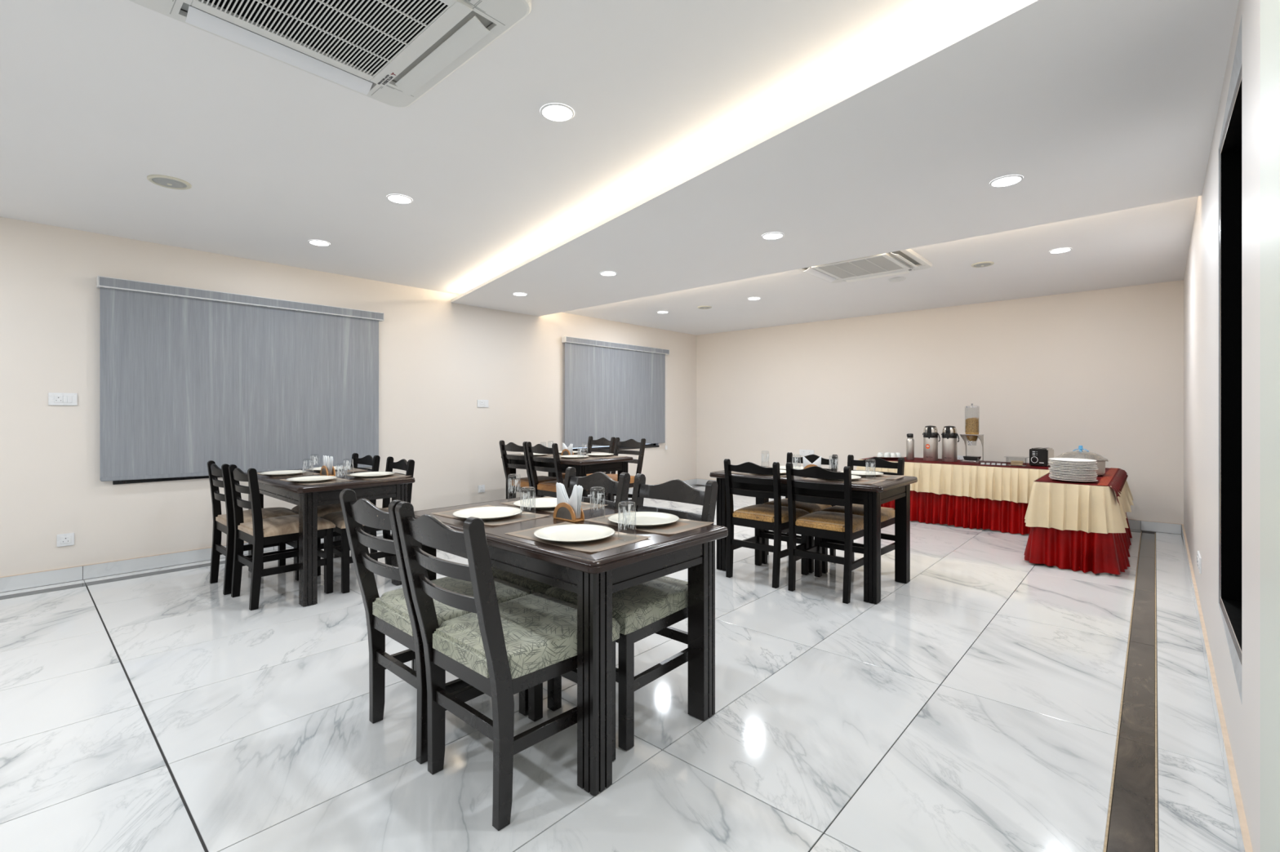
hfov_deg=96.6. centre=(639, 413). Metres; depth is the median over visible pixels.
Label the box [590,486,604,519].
drinking glass
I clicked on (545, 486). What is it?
seat cushion
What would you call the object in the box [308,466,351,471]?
dinner plate
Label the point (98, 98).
ceiling
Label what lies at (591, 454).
dinner plate
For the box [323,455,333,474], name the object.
folded napkin
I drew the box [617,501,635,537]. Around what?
drinking glass
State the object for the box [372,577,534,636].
seat cushion
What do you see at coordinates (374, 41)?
grille
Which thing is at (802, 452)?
socket plate
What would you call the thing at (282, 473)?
dinner plate
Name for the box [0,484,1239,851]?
floor
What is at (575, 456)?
dinner plate
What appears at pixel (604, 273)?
ceiling lamp
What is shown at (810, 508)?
seat cushion
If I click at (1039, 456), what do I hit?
toaster
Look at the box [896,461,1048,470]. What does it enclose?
buffet table
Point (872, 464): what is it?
drinking glass
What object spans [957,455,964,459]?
socket plate
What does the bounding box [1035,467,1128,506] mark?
table runner
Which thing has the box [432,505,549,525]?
placemat
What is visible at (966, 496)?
table skirt
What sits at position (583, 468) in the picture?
dining table
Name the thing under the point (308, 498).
dining table
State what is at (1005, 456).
bread box
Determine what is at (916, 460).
table runner
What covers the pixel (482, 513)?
dinner plate
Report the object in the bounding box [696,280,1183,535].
wall
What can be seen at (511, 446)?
dining chair
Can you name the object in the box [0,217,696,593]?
wall
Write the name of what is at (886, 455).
cup
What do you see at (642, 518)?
dinner plate
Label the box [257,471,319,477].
placemat
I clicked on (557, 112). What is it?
recessed light
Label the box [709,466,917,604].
dining table
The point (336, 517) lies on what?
seat cushion
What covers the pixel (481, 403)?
socket plate
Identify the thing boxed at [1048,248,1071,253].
recessed light
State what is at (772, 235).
ceiling lamp
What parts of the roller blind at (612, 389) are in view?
pull cord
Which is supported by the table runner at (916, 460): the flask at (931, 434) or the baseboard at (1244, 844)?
the flask at (931, 434)
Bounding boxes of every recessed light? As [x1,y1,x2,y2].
[308,240,329,245]
[386,194,413,204]
[540,102,574,121]
[657,311,668,313]
[747,297,760,300]
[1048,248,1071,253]
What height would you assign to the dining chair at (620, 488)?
0.914 m
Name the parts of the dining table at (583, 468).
leg, leg, leg, leg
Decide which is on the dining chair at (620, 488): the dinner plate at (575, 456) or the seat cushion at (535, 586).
the seat cushion at (535, 586)
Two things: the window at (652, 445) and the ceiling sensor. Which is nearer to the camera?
the ceiling sensor
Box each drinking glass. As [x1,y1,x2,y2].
[302,458,313,471]
[309,453,319,468]
[335,462,346,475]
[342,458,353,471]
[507,474,520,500]
[520,486,535,517]
[577,445,584,459]
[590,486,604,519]
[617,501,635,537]
[761,450,768,461]
[791,455,800,466]
[829,455,838,468]
[865,458,875,479]
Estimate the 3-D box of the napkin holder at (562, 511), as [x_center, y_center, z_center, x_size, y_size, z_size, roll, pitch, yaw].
[-0.303,0.415,2.422,0.140,0.076,0.054,0,0,42]
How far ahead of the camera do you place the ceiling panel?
2.75 m
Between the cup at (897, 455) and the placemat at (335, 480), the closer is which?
the placemat at (335, 480)
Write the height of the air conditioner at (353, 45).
0.054 m
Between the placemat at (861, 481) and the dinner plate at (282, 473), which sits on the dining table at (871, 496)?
the placemat at (861, 481)
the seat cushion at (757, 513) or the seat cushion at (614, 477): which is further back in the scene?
the seat cushion at (614, 477)
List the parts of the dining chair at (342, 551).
leg, seat frame, leg, crest rail, leg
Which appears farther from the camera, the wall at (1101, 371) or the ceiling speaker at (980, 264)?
the wall at (1101, 371)
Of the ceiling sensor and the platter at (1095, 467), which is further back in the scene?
the ceiling sensor
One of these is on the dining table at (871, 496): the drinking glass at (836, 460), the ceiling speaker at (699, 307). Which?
the drinking glass at (836, 460)
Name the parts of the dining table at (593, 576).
leg, leg, leg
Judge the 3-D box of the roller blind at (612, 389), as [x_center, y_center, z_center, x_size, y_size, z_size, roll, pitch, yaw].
[-0.280,-0.212,8.195,0.084,1.571,2.121,0,0,42]
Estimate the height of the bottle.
0.307 m
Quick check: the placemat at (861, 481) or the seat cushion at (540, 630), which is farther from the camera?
the placemat at (861, 481)
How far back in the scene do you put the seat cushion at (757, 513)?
4.11 m
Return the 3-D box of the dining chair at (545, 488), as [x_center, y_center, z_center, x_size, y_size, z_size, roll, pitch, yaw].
[-0.796,0.746,5.814,0.461,0.914,0.594,0,0,42]
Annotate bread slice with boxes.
[1010,460,1023,462]
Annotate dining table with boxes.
[244,468,414,606]
[411,496,728,795]
[501,453,633,511]
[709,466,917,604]
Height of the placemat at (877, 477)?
0.005 m
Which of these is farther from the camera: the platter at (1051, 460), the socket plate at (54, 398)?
the platter at (1051, 460)
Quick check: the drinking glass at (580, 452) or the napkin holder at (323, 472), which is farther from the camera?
the drinking glass at (580, 452)
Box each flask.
[922,425,940,461]
[941,426,959,462]
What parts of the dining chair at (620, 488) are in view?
leg, crest rail, leg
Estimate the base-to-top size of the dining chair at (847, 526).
0.866 m
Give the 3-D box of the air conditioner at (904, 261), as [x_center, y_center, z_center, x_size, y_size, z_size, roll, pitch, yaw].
[1.949,-1.290,5.024,0.936,0.054,0.936,0,0,42]
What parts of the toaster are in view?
panel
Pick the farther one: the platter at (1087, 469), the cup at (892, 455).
the cup at (892, 455)
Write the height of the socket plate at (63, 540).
0.088 m
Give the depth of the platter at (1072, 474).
4.46 m
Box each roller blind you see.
[96,275,383,481]
[561,336,669,449]
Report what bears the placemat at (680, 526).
on the dining table at (593, 576)
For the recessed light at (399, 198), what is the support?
in the ceiling
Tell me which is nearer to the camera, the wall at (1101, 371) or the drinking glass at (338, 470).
the drinking glass at (338, 470)
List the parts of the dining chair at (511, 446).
leg, crest rail, seat frame, leg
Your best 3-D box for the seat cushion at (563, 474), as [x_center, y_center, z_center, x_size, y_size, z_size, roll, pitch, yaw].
[-0.691,0.743,6.798,0.461,0.087,0.485,0,0,44]
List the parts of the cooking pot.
knob, lid, pot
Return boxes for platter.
[1048,457,1097,462]
[1048,459,1097,464]
[1048,461,1096,466]
[1048,462,1097,467]
[1048,467,1096,472]
[1048,469,1096,474]
[1048,471,1097,475]
[1048,474,1097,479]
[1048,475,1096,480]
[1049,464,1097,469]
[1049,472,1097,477]
[1049,477,1097,482]
[1050,466,1098,471]
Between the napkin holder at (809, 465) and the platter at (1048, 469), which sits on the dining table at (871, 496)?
the napkin holder at (809, 465)
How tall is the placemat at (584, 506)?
0.005 m
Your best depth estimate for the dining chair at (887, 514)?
4.28 m
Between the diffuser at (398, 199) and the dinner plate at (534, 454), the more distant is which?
the dinner plate at (534, 454)
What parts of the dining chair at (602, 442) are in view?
leg, crest rail, leg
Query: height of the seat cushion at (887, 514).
0.075 m
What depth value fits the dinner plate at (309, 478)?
3.81 m
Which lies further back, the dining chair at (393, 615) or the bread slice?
the bread slice
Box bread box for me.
[1004,456,1029,466]
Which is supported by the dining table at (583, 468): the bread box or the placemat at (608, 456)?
the placemat at (608, 456)
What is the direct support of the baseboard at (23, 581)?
attached to the wall at (438, 357)
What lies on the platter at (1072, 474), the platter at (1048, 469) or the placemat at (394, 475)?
the platter at (1048, 469)
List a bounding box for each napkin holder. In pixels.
[320,465,335,476]
[553,502,584,522]
[561,448,573,455]
[803,464,817,469]
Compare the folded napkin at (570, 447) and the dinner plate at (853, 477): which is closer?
the dinner plate at (853, 477)
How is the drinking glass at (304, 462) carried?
on the dining table at (308, 498)
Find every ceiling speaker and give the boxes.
[146,174,191,189]
[697,306,711,309]
[971,261,994,267]
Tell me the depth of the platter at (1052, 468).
4.46 m
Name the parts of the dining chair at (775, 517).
leg, crest rail, leg, seat frame, leg, leg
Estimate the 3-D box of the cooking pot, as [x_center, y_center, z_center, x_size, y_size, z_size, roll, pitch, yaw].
[3.901,0.415,5.046,0.384,0.256,0.376,0,0,42]
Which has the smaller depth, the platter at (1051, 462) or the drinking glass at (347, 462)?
the drinking glass at (347, 462)
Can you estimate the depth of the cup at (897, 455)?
6.71 m
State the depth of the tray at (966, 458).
6.21 m
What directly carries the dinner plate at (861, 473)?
on the placemat at (877, 477)
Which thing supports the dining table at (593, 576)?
on the floor
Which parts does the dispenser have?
shelf plate, lid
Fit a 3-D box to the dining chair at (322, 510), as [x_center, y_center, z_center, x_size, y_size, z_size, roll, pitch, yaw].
[-2.392,0.770,4.508,0.454,0.866,0.507,0,0,41]
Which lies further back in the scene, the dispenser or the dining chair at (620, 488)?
the dispenser
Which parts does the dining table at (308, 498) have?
leg, leg, leg, leg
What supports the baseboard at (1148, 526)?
attached to the wall at (1101, 371)
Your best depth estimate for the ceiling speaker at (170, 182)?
3.22 m
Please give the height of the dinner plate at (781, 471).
0.020 m
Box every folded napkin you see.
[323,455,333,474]
[555,482,582,519]
[562,443,573,455]
[802,455,821,468]
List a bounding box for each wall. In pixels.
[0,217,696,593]
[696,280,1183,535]
[1183,0,1260,851]
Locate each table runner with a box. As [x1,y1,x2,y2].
[861,457,1050,469]
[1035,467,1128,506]
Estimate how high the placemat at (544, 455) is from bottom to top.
0.005 m
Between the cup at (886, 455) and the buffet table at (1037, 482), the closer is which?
the buffet table at (1037, 482)
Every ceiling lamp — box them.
[512,292,527,296]
[600,271,617,275]
[761,232,783,239]
[989,174,1023,186]
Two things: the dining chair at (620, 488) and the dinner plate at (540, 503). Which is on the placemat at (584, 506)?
the dinner plate at (540, 503)
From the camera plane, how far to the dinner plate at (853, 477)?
3.83 m
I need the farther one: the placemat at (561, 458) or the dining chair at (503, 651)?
the placemat at (561, 458)
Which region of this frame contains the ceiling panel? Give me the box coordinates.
[450,0,1239,316]
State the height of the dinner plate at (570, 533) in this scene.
0.020 m
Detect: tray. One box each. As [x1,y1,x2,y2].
[872,456,905,459]
[963,455,981,460]
[979,461,1007,466]
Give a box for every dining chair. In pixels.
[207,460,298,595]
[228,464,335,610]
[291,453,380,576]
[321,456,414,593]
[339,488,534,764]
[395,501,619,831]
[491,466,630,595]
[499,440,564,498]
[525,441,596,498]
[544,473,717,751]
[561,435,615,497]
[586,437,645,504]
[724,458,809,588]
[761,452,837,573]
[786,462,863,604]
[821,454,904,573]
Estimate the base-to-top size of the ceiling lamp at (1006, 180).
0.006 m
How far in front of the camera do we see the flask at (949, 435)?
6.36 m
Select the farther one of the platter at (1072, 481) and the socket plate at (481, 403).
the socket plate at (481, 403)
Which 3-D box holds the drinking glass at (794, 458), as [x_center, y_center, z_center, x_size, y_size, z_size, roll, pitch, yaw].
[1.206,0.384,4.395,0.066,0.132,0.066,0,0,42]
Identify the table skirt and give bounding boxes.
[856,459,1049,534]
[1023,472,1133,574]
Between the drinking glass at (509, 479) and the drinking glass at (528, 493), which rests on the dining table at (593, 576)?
the drinking glass at (509, 479)
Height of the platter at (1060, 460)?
0.018 m
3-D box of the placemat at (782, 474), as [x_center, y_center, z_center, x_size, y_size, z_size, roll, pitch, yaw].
[0.927,0.449,4.310,0.464,0.005,0.304,0,0,42]
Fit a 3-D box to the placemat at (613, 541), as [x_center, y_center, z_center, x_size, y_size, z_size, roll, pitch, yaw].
[-0.233,0.449,2.099,0.464,0.005,0.304,0,0,41]
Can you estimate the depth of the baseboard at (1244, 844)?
2.00 m
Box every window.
[112,475,222,484]
[572,443,659,453]
[1218,17,1241,702]
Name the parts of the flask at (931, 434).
pump lid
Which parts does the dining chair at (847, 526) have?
leg, leg, crest rail, seat frame, leg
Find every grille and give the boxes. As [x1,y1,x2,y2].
[179,0,472,87]
[811,253,911,279]
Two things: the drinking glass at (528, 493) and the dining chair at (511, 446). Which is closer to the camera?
the drinking glass at (528, 493)
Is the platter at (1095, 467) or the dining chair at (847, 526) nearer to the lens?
the dining chair at (847, 526)
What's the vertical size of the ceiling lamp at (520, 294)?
0.006 m
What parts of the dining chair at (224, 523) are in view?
leg, crest rail, seat frame, leg, leg, leg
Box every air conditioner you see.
[129,0,531,107]
[798,248,932,283]
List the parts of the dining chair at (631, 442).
leg, leg, crest rail, leg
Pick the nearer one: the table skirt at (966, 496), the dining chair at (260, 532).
the dining chair at (260, 532)
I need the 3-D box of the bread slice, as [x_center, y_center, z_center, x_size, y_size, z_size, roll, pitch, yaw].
[3.913,0.503,5.917,0.109,0.014,0.050,0,0,31]
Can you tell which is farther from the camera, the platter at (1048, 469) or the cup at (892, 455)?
the cup at (892, 455)
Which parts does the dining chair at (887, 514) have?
leg, leg, crest rail, seat frame, leg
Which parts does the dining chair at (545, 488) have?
leg, crest rail, leg, seat frame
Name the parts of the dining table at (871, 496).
leg, leg, leg, leg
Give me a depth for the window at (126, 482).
4.41 m
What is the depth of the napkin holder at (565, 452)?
5.99 m
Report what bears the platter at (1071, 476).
on the platter at (1053, 475)
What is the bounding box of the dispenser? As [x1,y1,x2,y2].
[960,403,983,463]
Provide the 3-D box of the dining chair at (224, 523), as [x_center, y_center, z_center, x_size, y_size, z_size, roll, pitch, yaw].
[-2.744,0.770,4.071,0.454,0.866,0.507,0,0,42]
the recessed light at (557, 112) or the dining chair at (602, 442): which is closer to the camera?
the recessed light at (557, 112)
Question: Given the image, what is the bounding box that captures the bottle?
[906,433,914,460]
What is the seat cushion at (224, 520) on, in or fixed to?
on the dining chair at (224, 523)
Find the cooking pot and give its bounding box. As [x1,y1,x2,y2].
[1054,445,1109,475]
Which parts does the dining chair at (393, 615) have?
leg, crest rail, seat frame, leg, leg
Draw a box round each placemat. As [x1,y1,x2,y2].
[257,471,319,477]
[279,477,353,484]
[306,467,364,472]
[345,473,409,479]
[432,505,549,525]
[501,496,606,512]
[504,521,649,552]
[514,454,559,457]
[559,457,596,460]
[584,511,714,534]
[587,455,626,457]
[731,471,786,476]
[802,477,884,484]
[861,474,904,479]
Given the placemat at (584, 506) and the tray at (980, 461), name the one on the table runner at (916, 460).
the tray at (980, 461)
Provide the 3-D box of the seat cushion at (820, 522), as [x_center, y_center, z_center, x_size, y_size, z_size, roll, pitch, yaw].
[1.325,0.734,3.916,0.454,0.075,0.455,0,0,42]
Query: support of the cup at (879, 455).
on the serving tray at (883, 457)
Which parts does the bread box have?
box lid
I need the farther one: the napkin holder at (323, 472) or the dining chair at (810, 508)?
the dining chair at (810, 508)
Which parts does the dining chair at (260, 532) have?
leg, crest rail, leg, seat frame, leg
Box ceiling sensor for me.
[888,276,906,282]
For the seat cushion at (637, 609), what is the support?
on the dining chair at (642, 611)
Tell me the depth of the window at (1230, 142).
2.22 m
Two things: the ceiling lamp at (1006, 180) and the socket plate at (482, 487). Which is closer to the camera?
the ceiling lamp at (1006, 180)
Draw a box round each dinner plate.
[259,470,306,475]
[286,475,337,482]
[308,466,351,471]
[349,471,394,477]
[453,506,522,519]
[513,497,557,509]
[520,453,547,456]
[533,524,614,542]
[560,454,588,458]
[586,453,613,456]
[608,511,679,526]
[764,469,786,475]
[771,466,803,470]
[826,475,861,480]
[840,471,883,476]
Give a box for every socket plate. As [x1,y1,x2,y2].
[48,392,77,405]
[57,533,74,546]
[477,400,488,407]
[478,484,484,493]
[799,449,813,456]
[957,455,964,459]
[1196,551,1201,573]
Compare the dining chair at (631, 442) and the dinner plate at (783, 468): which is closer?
the dinner plate at (783, 468)
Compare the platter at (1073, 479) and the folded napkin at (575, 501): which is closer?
the folded napkin at (575, 501)
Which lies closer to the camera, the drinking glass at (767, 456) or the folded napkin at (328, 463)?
the folded napkin at (328, 463)
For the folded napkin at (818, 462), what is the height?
0.128 m
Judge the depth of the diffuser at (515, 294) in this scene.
5.81 m
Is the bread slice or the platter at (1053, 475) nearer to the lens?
the platter at (1053, 475)
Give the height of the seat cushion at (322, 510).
0.075 m
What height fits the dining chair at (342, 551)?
0.866 m
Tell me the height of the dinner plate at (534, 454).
0.020 m
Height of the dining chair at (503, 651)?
0.914 m
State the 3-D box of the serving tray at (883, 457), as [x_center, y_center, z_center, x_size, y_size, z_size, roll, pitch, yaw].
[2.948,0.526,6.742,0.372,0.022,0.223,0,0,4]
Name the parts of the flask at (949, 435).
pump lid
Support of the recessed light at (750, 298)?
in the ceiling
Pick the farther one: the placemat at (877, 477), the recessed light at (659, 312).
the recessed light at (659, 312)
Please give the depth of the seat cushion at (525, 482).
6.04 m
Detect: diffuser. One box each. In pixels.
[388,195,411,203]
[513,293,526,295]
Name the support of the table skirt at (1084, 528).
attached to the table runner at (1118, 477)
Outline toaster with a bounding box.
[1029,447,1053,466]
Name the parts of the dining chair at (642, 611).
leg, leg, leg, seat frame, crest rail, leg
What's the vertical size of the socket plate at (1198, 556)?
0.116 m
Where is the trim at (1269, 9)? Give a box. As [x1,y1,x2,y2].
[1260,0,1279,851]
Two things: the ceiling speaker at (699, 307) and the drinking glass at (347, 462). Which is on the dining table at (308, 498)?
the drinking glass at (347, 462)
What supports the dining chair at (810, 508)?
on the floor
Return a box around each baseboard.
[0,478,697,592]
[697,478,1181,534]
[1181,524,1253,851]
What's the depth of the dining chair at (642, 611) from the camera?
2.23 m
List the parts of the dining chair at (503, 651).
leg, crest rail, leg, seat frame, leg, leg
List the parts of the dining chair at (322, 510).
leg, leg, crest rail, leg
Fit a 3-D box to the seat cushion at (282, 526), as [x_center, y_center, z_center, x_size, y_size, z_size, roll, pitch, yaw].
[-2.358,0.734,3.794,0.454,0.075,0.455,0,0,41]
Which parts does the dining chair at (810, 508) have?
leg, leg, crest rail, leg, leg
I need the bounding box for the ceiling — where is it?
[0,0,1198,335]
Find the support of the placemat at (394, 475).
on the dining table at (308, 498)
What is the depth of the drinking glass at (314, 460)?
4.54 m
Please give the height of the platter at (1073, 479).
0.019 m
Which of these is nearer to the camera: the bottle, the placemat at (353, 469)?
the placemat at (353, 469)
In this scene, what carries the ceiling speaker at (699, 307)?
attached to the ceiling
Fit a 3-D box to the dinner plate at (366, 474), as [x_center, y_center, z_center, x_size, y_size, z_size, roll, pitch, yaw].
[-1.903,0.440,4.055,0.292,0.020,0.292,0,0,42]
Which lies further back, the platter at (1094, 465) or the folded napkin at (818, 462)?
the platter at (1094, 465)
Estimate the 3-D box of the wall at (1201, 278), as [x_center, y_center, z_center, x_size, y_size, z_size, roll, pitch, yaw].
[2.021,-0.144,1.672,0.441,2.706,10.390,0,0,42]
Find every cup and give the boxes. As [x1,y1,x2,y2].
[876,453,883,457]
[884,453,889,457]
[889,453,896,457]
[895,453,901,457]
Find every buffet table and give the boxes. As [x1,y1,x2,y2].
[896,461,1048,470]
[1037,481,1104,486]
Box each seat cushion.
[215,506,298,526]
[237,514,335,537]
[291,503,342,517]
[321,507,388,528]
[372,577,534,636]
[432,592,619,679]
[491,566,553,595]
[510,475,564,488]
[537,479,587,492]
[544,576,688,635]
[561,472,605,478]
[606,473,635,483]
[733,504,809,523]
[762,498,831,513]
[795,511,863,533]
[821,503,894,522]
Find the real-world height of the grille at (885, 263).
0.014 m
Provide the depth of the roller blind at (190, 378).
4.72 m
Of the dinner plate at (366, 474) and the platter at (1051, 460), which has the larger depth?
the platter at (1051, 460)
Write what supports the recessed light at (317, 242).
in the ceiling
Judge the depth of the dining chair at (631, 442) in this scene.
6.53 m
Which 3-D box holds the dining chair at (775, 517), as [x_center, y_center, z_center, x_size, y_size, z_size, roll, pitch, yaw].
[0.934,0.770,4.213,0.454,0.866,0.507,0,0,42]

